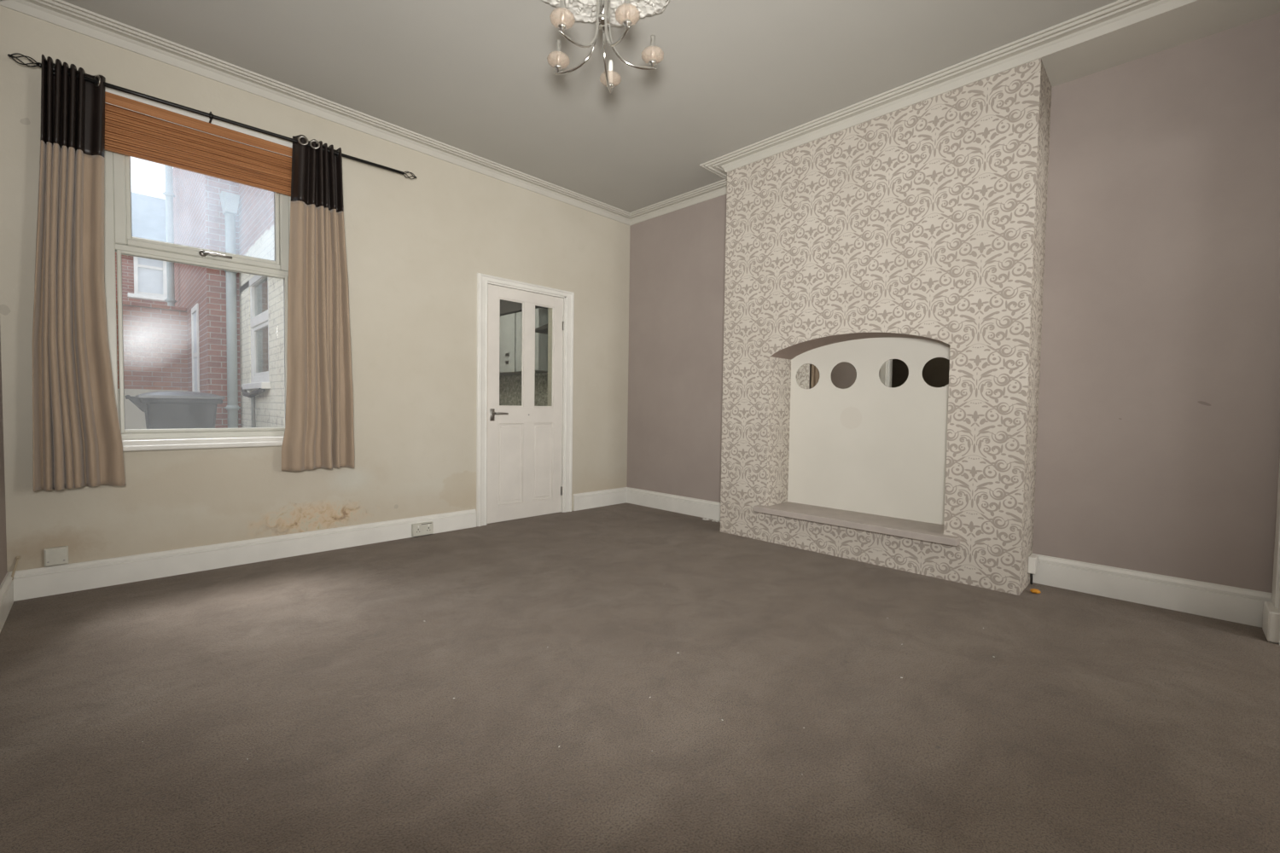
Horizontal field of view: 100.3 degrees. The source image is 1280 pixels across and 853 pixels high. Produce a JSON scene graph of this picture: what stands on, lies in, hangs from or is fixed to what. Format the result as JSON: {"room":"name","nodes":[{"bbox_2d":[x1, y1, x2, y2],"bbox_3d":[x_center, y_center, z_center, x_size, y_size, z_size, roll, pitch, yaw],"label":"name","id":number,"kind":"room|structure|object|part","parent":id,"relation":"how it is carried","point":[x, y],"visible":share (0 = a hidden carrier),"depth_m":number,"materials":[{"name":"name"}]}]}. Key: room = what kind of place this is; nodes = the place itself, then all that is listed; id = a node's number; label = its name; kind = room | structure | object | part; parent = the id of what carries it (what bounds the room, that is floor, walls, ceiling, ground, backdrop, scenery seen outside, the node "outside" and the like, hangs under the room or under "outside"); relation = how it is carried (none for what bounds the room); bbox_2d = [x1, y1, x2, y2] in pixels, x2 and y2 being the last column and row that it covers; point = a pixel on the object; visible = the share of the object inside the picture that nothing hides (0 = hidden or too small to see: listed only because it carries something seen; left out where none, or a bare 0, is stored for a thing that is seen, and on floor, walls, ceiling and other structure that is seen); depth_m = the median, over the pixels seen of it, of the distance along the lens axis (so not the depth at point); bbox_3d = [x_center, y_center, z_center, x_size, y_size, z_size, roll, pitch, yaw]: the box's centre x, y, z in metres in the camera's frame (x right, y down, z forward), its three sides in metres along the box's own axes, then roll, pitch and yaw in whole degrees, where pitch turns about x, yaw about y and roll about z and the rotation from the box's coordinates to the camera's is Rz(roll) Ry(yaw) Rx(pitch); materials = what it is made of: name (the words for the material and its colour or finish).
{"room":"living room","nodes":[
{"label":"living room","id":0,"kind":"room"},
{"bbox_2d":[0,331,7,585],"bbox_3d":[-0.550,-0.463,-0.049,7.200,2.885,0.160,3,3,45],"label":"wall","id":1,"kind":"structure","parent":0,"point":[3,570],"depth_m":2.52,"materials":[{"name":"beige paint"}]},
{"bbox_2d":[0,572,13,633],"bbox_3d":[-2.708,0.795,2.251,0.990,0.143,0.020,3,3,45],"label":"baseboard","id":2,"kind":"structure","parent":1,"relation":"attached to","point":[7,585],"depth_m":2.41,"materials":[{"name":"white paint"}]},
{"bbox_2d":[11,556,20,580],"bbox_3d":[-3.032,0.739,2.595,0.022,0.210,0.051,0,2,-13],"label":"cable","id":3,"kind":"object","parent":1,"relation":"attached to","point":[17,558],"visible":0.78,"depth_m":2.59,"materials":[{"name":"white plastic"}]},
{"bbox_2d":[116,300,187,429],"bbox_3d":[-8.288,-0.640,7.643,0.280,2.460,2.780,3,3,45],"label":"wall","id":4,"kind":"structure","parent":0,"point":[155,341],"depth_m":8.22,"materials":[{"name":"brick"}]},
{"bbox_2d":[239,274,267,292],"bbox_3d":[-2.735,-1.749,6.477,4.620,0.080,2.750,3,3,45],"label":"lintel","id":5,"kind":"structure","parent":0,"point":[255,278],"depth_m":6.60,"materials":[{"name":"white stone"}]},
{"bbox_2d":[238,183,284,427],"bbox_3d":[-3.631,-1.420,5.591,4.620,4.500,0.220,3,3,45],"label":"wall","id":6,"kind":"structure","parent":0,"point":[256,205],"depth_m":6.25,"materials":[{"name":"white brick"}]},
{"bbox_2d":[219,191,240,428],"bbox_3d":[-5.351,-1.175,7.003,0.190,3.660,0.190,3,3,45],"label":"drainpipe","id":7,"kind":"object","parent":6,"relation":"attached to","point":[229,202],"visible":0.75,"depth_m":6.98,"materials":[{"name":"grey paint"}]},
{"bbox_2d":[241,386,265,427],"bbox_3d":[-4.591,0.092,6.347,1.105,1.156,0.067,3,3,45],"label":"pipe","id":8,"kind":"object","parent":6,"relation":"attached to","point":[253,394],"visible":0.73,"depth_m":6.38,"materials":[{"name":"paint"}]},
{"bbox_2d":[241,276,270,389],"bbox_3d":[-4.511,-1.123,6.317,1.190,1.370,0.160,3,3,45],"label":"window","id":9,"kind":"structure","parent":6,"relation":"in","point":[258,322],"depth_m":6.57,"materials":[{"name":"white plastic"}]},
{"bbox_3d":[-4.541,-0.476,6.319,1.190,0.075,0.100,3,3,45],"label":"sill","id":10,"kind":"part","parent":9,"relation":"part of","materials":[{"name":"white stone"}]},
{"bbox_3d":[-4.473,-1.159,6.339,1.090,1.300,0.075,3,3,45],"label":"frame","id":11,"kind":"part","parent":9,"relation":"part of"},
{"bbox_3d":[-4.479,-0.904,6.347,0.910,0.610,0.040,3,3,45],"label":"sash","id":12,"kind":"part","parent":9,"relation":"part of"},
{"bbox_2d":[0,5,630,572],"bbox_3d":[-1.682,-0.630,4.114,0.280,2.885,4.553,3,3,45],"label":"wall","id":13,"kind":"structure","parent":0,"point":[416,248],"depth_m":3.71,"materials":[{"name":"beige paint"}]},
{"bbox_2d":[43,546,68,566],"bbox_3d":[-2.938,0.653,2.690,0.036,0.088,0.082,3,3,45],"label":"wall socket","id":14,"kind":"object","parent":13,"relation":"attached to","point":[55,555],"visible":1,"depth_m":2.68,"materials":[{"name":"beige plastic"}]},
{"bbox_2d":[104,150,290,451],"bbox_3d":[-2.503,-0.819,3.102,0.137,1.888,0.950,3,3,45],"label":"window","id":15,"kind":"structure","parent":13,"relation":"in","point":[119,238],"depth_m":2.95,"materials":[{"name":"white plastic"}]},
{"bbox_2d":[104,88,292,196],"bbox_3d":[-2.443,-1.582,3.039,0.043,0.307,0.870,3,3,45],"label":"blind","id":16,"kind":"object","parent":15,"relation":"attached to","point":[134,127],"visible":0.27,"depth_m":2.98,"materials":[{"name":"brown wood"}]},
{"bbox_3d":[-2.427,-1.657,3.022,0.003,0.006,0.860,3,3,45],"label":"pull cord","id":17,"kind":"part","parent":16,"relation":"part of","materials":[{"name":"brown wood"}]},
{"bbox_3d":[-2.504,-1.342,3.101,0.050,0.733,0.794,3,3,45],"label":"sash","id":18,"kind":"part","parent":15,"relation":"part of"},
{"bbox_3d":[-2.508,0.093,3.126,0.112,0.063,0.950,3,3,45],"label":"sill","id":19,"kind":"part","parent":15,"relation":"part of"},
{"bbox_3d":[-2.458,-0.994,3.098,0.040,0.036,0.148,3,3,45],"label":"handle","id":20,"kind":"part","parent":15,"relation":"part of","materials":[{"name":"metal"}]},
{"bbox_2d":[104,87,292,145],"bbox_3d":[-2.465,-1.736,3.058,0.018,0.060,0.890,3,3,45],"label":"trim","id":21,"kind":"structure","parent":13,"relation":"attached to","point":[113,90],"depth_m":3.05,"materials":[{"name":"white paint"}]},
{"bbox_2d":[7,52,416,179],"bbox_3d":[-2.283,-1.745,3.164,0.125,0.083,1.888,3,3,45],"label":"curtain rod","id":22,"kind":"object","parent":13,"relation":"attached to","point":[210,115],"visible":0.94,"depth_m":2.95,"materials":[{"name":"black metal"}]},
{"bbox_2d":[32,54,125,491],"bbox_3d":[-2.779,-0.725,2.636,0.104,2.072,0.319,3,3,43],"label":"curtain","id":23,"kind":"object","parent":22,"relation":"hanging from","point":[77,439],"visible":1,"depth_m":2.62,"materials":[{"name":"beige fabric"}]},
{"bbox_2d":[281,134,354,471],"bbox_3d":[-2.029,-0.756,3.385,0.118,2.069,0.414,3,3,45],"label":"curtain","id":24,"kind":"object","parent":22,"relation":"hanging from","point":[319,432],"visible":1,"depth_m":3.38,"materials":[{"name":"beige fabric"}]},
{"bbox_2d":[8,509,476,601],"bbox_3d":[-2.195,0.758,3.455,0.020,0.143,2.453,3,3,45],"label":"baseboard","id":25,"kind":"structure","parent":13,"relation":"attached to","point":[29,584],"depth_m":3.12,"materials":[{"name":"white paint"}]},
{"bbox_2d":[411,521,433,536],"bbox_3d":[-1.623,0.767,3.992,0.036,0.092,0.154,3,3,45],"label":"wall socket","id":26,"kind":"object","parent":25,"relation":"attached to","point":[426,528],"visible":1,"depth_m":3.98,"materials":[{"name":"beige plastic"}]},
{"bbox_2d":[487,335,488,362],"bbox_3d":[-1.260,-0.451,4.375,0.044,1.080,0.003,3,3,45],"label":"door frame","id":27,"kind":"structure","parent":13,"relation":"attached to","point":[487,335],"depth_m":4.35,"materials":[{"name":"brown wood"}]},
{"bbox_2d":[476,273,574,526],"bbox_3d":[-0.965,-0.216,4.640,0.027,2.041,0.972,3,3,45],"label":"trim","id":28,"kind":"structure","parent":13,"relation":"attached to","point":[482,279],"depth_m":4.36,"materials":[{"name":"white paint"}]},
{"bbox_2d":[487,284,564,523],"bbox_3d":[-0.975,-0.183,4.648,0.103,1.970,0.776,3,3,45],"label":"door","id":29,"kind":"structure","parent":13,"relation":"in","point":[524,442],"depth_m":4.65,"materials":[{"name":"white paint"}]},
{"bbox_3d":[-1.165,-0.096,4.434,0.065,0.100,0.138,3,3,45],"label":"handle","id":30,"kind":"part","parent":29,"relation":"part of","materials":[{"name":"metal"}]},
{"bbox_3d":[-1.113,0.319,4.576,0.025,0.692,0.245,3,3,45],"label":"panel","id":31,"kind":"part","parent":29,"relation":"part of","materials":[{"name":"white paint"}]},
{"bbox_3d":[-0.878,0.314,4.812,0.025,0.692,0.214,3,3,45],"label":"panel","id":32,"kind":"part","parent":29,"relation":"part of","materials":[{"name":"white paint"}]},
{"bbox_2d":[62,0,1118,212],"bbox_3d":[0.963,-1.999,1.454,7.680,0.120,4.553,3,3,45],"label":"ceiling","id":33,"kind":"structure","parent":0,"point":[478,78],"depth_m":2.94,"materials":[{"name":"white paint"}]},
{"bbox_2d":[542,0,670,27],"bbox_3d":[-0.156,-1.968,2.285,0.736,0.034,0.774,3,3,45],"label":"ceiling rose","id":34,"kind":"object","parent":33,"relation":"attached to","point":[584,11],"visible":0.74,"depth_m":2.53,"materials":[{"name":"white paint"}]},
{"bbox_2d":[554,0,657,93],"bbox_3d":[-0.169,-1.757,2.278,0.521,0.388,0.507,3,3,45],"label":"chandelier","id":35,"kind":"object","parent":34,"relation":"hanging from","point":[602,20],"visible":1,"depth_m":2.30,"materials":[{"name":"silver metal"}]},
{"bbox_3d":[-0.279,-1.746,2.346,0.221,0.357,0.013,2,2,24],"label":"arm","id":36,"kind":"part","parent":35,"relation":"part of","materials":[{"name":"silver metal"}]},
{"bbox_3d":[-0.246,-1.740,2.197,0.013,0.357,0.221,3,3,42],"label":"arm","id":37,"kind":"part","parent":35,"relation":"part of","materials":[{"name":"silver metal"}]},
{"bbox_3d":[-0.158,-1.833,2.290,0.018,0.185,0.018,3,3,45],"label":"stem","id":38,"kind":"part","parent":35,"relation":"part of","materials":[{"name":"silver metal"}]},
{"bbox_3d":[-0.146,-1.746,2.423,0.013,0.357,0.221,1,2,6],"label":"arm","id":39,"kind":"part","parent":35,"relation":"part of","materials":[{"name":"silver metal"}]},
{"bbox_3d":[-0.094,-1.737,2.181,0.013,0.357,0.221,0,2,-30],"label":"arm","id":40,"kind":"part","parent":35,"relation":"part of","materials":[{"name":"silver metal"}]},
{"bbox_3d":[-0.033,-1.741,2.321,0.221,0.357,0.013,0,2,-12],"label":"arm","id":41,"kind":"part","parent":35,"relation":"part of","materials":[{"name":"silver metal"}]},
{"bbox_2d":[0,502,1279,852],"bbox_3d":[-0.133,0.915,2.608,4.710,0.050,4.153,3,3,45],"label":"floor","id":42,"kind":"structure","parent":0,"point":[1095,724],"depth_m":1.74,"materials":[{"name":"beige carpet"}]},
{"bbox_2d":[1027,554,1038,584],"bbox_3d":[2.240,0.822,3.048,0.036,0.167,0.090,3,3,45],"label":"cable box","id":43,"kind":"object","parent":42,"relation":"on","point":[1032,559],"visible":1,"depth_m":3.02,"materials":[{"name":"white paint"}]},
{"bbox_2d":[1029,588,1040,593],"bbox_3d":[2.162,0.901,2.922,0.046,0.026,0.041,0,2,-14],"label":"scrap","id":44,"kind":"object","parent":42,"relation":"on","point":[1032,590],"visible":1,"depth_m":2.91,"materials":[{"name":"orange"}]},
{"bbox_2d":[720,58,1051,595],"bbox_3d":[1.485,-0.568,3.650,1.982,2.885,0.347,3,3,45],"label":"wall","id":45,"kind":"structure","parent":0,"point":[914,235],"depth_m":3.41,"materials":[{"name":"paper"}]},
{"bbox_2d":[0,0,1199,226],"bbox_3d":[-0.017,-1.961,2.429,4.360,0.055,4.153,3,3,45],"label":"trim","id":46,"kind":"structure","parent":45,"relation":"attached to","point":[1119,14],"depth_m":3.15,"materials":[{"name":"paint"}]},
{"bbox_2d":[795,363,820,389],"bbox_3d":[1.272,-0.381,4.059,0.195,0.195,0.004,3,3,45],"label":"round mirror","id":47,"kind":"object","parent":45,"relation":"attached to","point":[807,376],"visible":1,"depth_m":4.06,"materials":[{"name":"clear glass"}]},
{"bbox_2d":[830,361,856,389],"bbox_3d":[1.470,-0.369,3.861,0.195,0.195,0.004,3,3,45],"label":"round mirror","id":48,"kind":"object","parent":45,"relation":"attached to","point":[843,375],"visible":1,"depth_m":3.86,"materials":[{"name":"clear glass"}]},
{"bbox_2d":[753,501,960,546],"bbox_3d":[1.452,0.632,3.634,1.342,0.044,0.385,3,3,45],"label":"shelf","id":49,"kind":"object","parent":45,"relation":"attached to","point":[927,532],"visible":0.98,"depth_m":3.52,"materials":[{"name":"paint"}]},
{"bbox_2d":[878,359,908,388],"bbox_3d":[1.716,-0.360,3.617,0.195,0.195,0.004,3,3,45],"label":"round mirror","id":50,"kind":"object","parent":45,"relation":"attached to","point":[893,373],"visible":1,"depth_m":3.61,"materials":[{"name":"clear glass"}]},
{"bbox_2d":[921,357,949,387],"bbox_3d":[1.911,-0.347,3.424,0.195,0.195,0.004,3,3,45],"label":"round mirror","id":51,"kind":"object","parent":45,"relation":"attached to","point":[935,372],"visible":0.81,"depth_m":3.43,"materials":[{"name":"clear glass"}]},
{"bbox_2d":[626,11,1279,593],"bbox_3d":[1.515,-0.581,4.042,4.360,2.885,0.250,3,3,45],"label":"wall","id":52,"kind":"structure","parent":0,"point":[1158,438],"depth_m":2.78,"materials":[{"name":"grey paint"}]},
{"bbox_2d":[572,487,720,521],"bbox_3d":[0.126,0.736,4.781,1.444,0.158,0.700,3,3,45],"label":"baseboard","id":53,"kind":"structure","parent":52,"relation":"attached to","point":[699,508],"depth_m":5.14,"materials":[{"name":"white paint"}]},
{"bbox_2d":[1031,553,1271,628],"bbox_3d":[2.615,0.841,2.789,0.934,0.165,0.020,3,3,45],"label":"baseboard","id":54,"kind":"structure","parent":52,"relation":"attached to","point":[1219,602],"depth_m":2.74,"materials":[{"name":"white paint"}]},
{"bbox_2d":[1041,0,1279,87],"bbox_3d":[2.539,-1.929,2.573,0.934,0.055,0.347,3,3,45],"label":"ceiling","id":55,"kind":"structure","parent":52,"relation":"attached to","point":[1201,19],"depth_m":2.60,"materials":[{"name":"paint"}]},
{"bbox_3d":[-1.871,-0.559,7.407,4.620,2.500,0.250,3,3,45],"label":"wall","id":56,"kind":"structure","parent":0,"visible":0},
{"bbox_2d":[499,313,521,374],"bbox_3d":[-1.553,-1.016,6.667,0.480,0.705,0.334,3,3,45],"label":"upper cabinet","id":57,"kind":"object","parent":56,"relation":"attached to","point":[508,322],"visible":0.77,"depth_m":6.50,"materials":[{"name":"grey laminate"}]},
{"bbox_2d":[499,372,547,406],"bbox_3d":[-1.958,-0.452,7.311,4.600,0.480,0.012,3,3,45],"label":"backsplash","id":58,"kind":"structure","parent":56,"relation":"attached to","point":[509,386],"depth_m":6.93,"materials":[{"name":"tile"}]},
{"bbox_2d":[500,299,548,316],"bbox_3d":[-2.362,-1.579,7.443,3.760,0.320,0.360,3,3,45],"label":"ceiling","id":59,"kind":"structure","parent":56,"relation":"attached to","point":[506,307],"depth_m":6.39,"materials":[{"name":"paint"}]},
{"bbox_2d":[515,308,548,373],"bbox_3d":[-1.199,-0.998,6.315,0.480,0.705,0.334,3,3,45],"label":"upper cabinet","id":60,"kind":"object","parent":56,"relation":"attached to","point":[541,315],"visible":0.33,"depth_m":6.09,"materials":[{"name":"grey laminate"}]},
{"bbox_2d":[535,324,547,334],"bbox_3d":[-0.854,-1.346,5.849,0.560,0.615,0.498,3,3,45],"label":"hood","id":61,"kind":"object","parent":56,"relation":"attached to","point":[543,329],"visible":0.02,"depth_m":5.82,"materials":[{"name":"paint"}]},
{"bbox_3d":[1.559,-0.467,0.896,0.140,2.885,4.153,3,3,45],"label":"wall","id":62,"kind":"structure","parent":0,"visible":0},
{"bbox_2d":[1262,601,1279,644],"bbox_3d":[2.828,0.874,2.381,0.055,0.135,0.190,3,3,45],"label":"trim","id":63,"kind":"structure","parent":62,"relation":"attached to","point":[1271,625],"depth_m":2.33,"materials":[{"name":"white paint"}]},
{"bbox_2d":[1271,458,1279,645],"bbox_3d":[1.581,-0.261,0.944,0.180,2.470,4.020,3,3,45],"label":"trim","id":64,"kind":"structure","parent":62,"relation":"attached to","point":[1276,578],"depth_m":2.39,"materials":[{"name":"white paint"}]},
{"label":"outside","id":65,"kind":"structure","parent":0,"visible":0},
{"bbox_3d":[-10.187,0.560,9.810,19.720,0.150,3.100,3,3,45],"label":"floor","id":66,"kind":"structure","parent":65,"visible":0},
{"bbox_2d":[115,192,167,305],"bbox_3d":[-14.577,-2.988,13.461,4.500,6.550,7.200,3,3,45],"label":"house","id":67,"kind":"structure","parent":66,"relation":"on","point":[143,280],"depth_m":13.23,"materials":[{"name":"red brick"}]},
{"bbox_3d":[-12.024,-3.170,13.147,0.150,0.090,0.840,3,3,45],"label":"window sill","id":68,"kind":"part","parent":67,"relation":"part of","materials":[{"name":"white stone"}]},
{"bbox_2d":[125,390,224,429],"bbox_3d":[-4.985,0.162,5.742,0.620,1.090,0.764,3,3,45],"label":"wheelie bin","id":69,"kind":"object","parent":66,"relation":"on","point":[165,410],"visible":0.51,"depth_m":5.54,"materials":[{"name":"grey plastic"}]},
{"bbox_3d":[-5.197,-0.235,5.508,0.480,0.173,0.144,3,3,45],"label":"handle","id":70,"kind":"part","parent":69,"relation":"part of","materials":[{"name":"grey plastic"}]},
{"bbox_3d":[-4.948,-0.343,5.753,0.620,0.082,0.680,3,3,45],"label":"lid","id":71,"kind":"part","parent":69,"relation":"part of","materials":[{"name":"plastic"}]},
{"bbox_2d":[172,167,241,428],"bbox_3d":[-6.122,-1.993,9.387,4.300,5.300,2.890,3,3,45],"label":"brick outbuilding","id":72,"kind":"structure","parent":66,"relation":"on","point":[199,219],"depth_m":7.13,"materials":[{"name":"red brick"}]},
{"bbox_2d":[162,164,177,306],"bbox_3d":[-8.077,-1.965,9.204,0.135,5.000,0.129,1,2,-5],"label":"drainpipe","id":73,"kind":"object","parent":72,"relation":"attached to","point":[169,194],"visible":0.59,"depth_m":9.12,"materials":[{"name":"grey paint"}]},
{"bbox_3d":[-6.438,-0.998,7.755,0.540,1.340,0.002,3,3,45],"label":"pane","id":74,"kind":"part","parent":72,"relation":"part of","materials":[{"name":"glass"}]},
{"bbox_3d":[-6.455,-1.003,7.738,0.780,1.470,0.051,3,3,45],"label":"frame","id":75,"kind":"part","parent":72,"relation":"part of","materials":[{"name":"white wood"}]}
]}

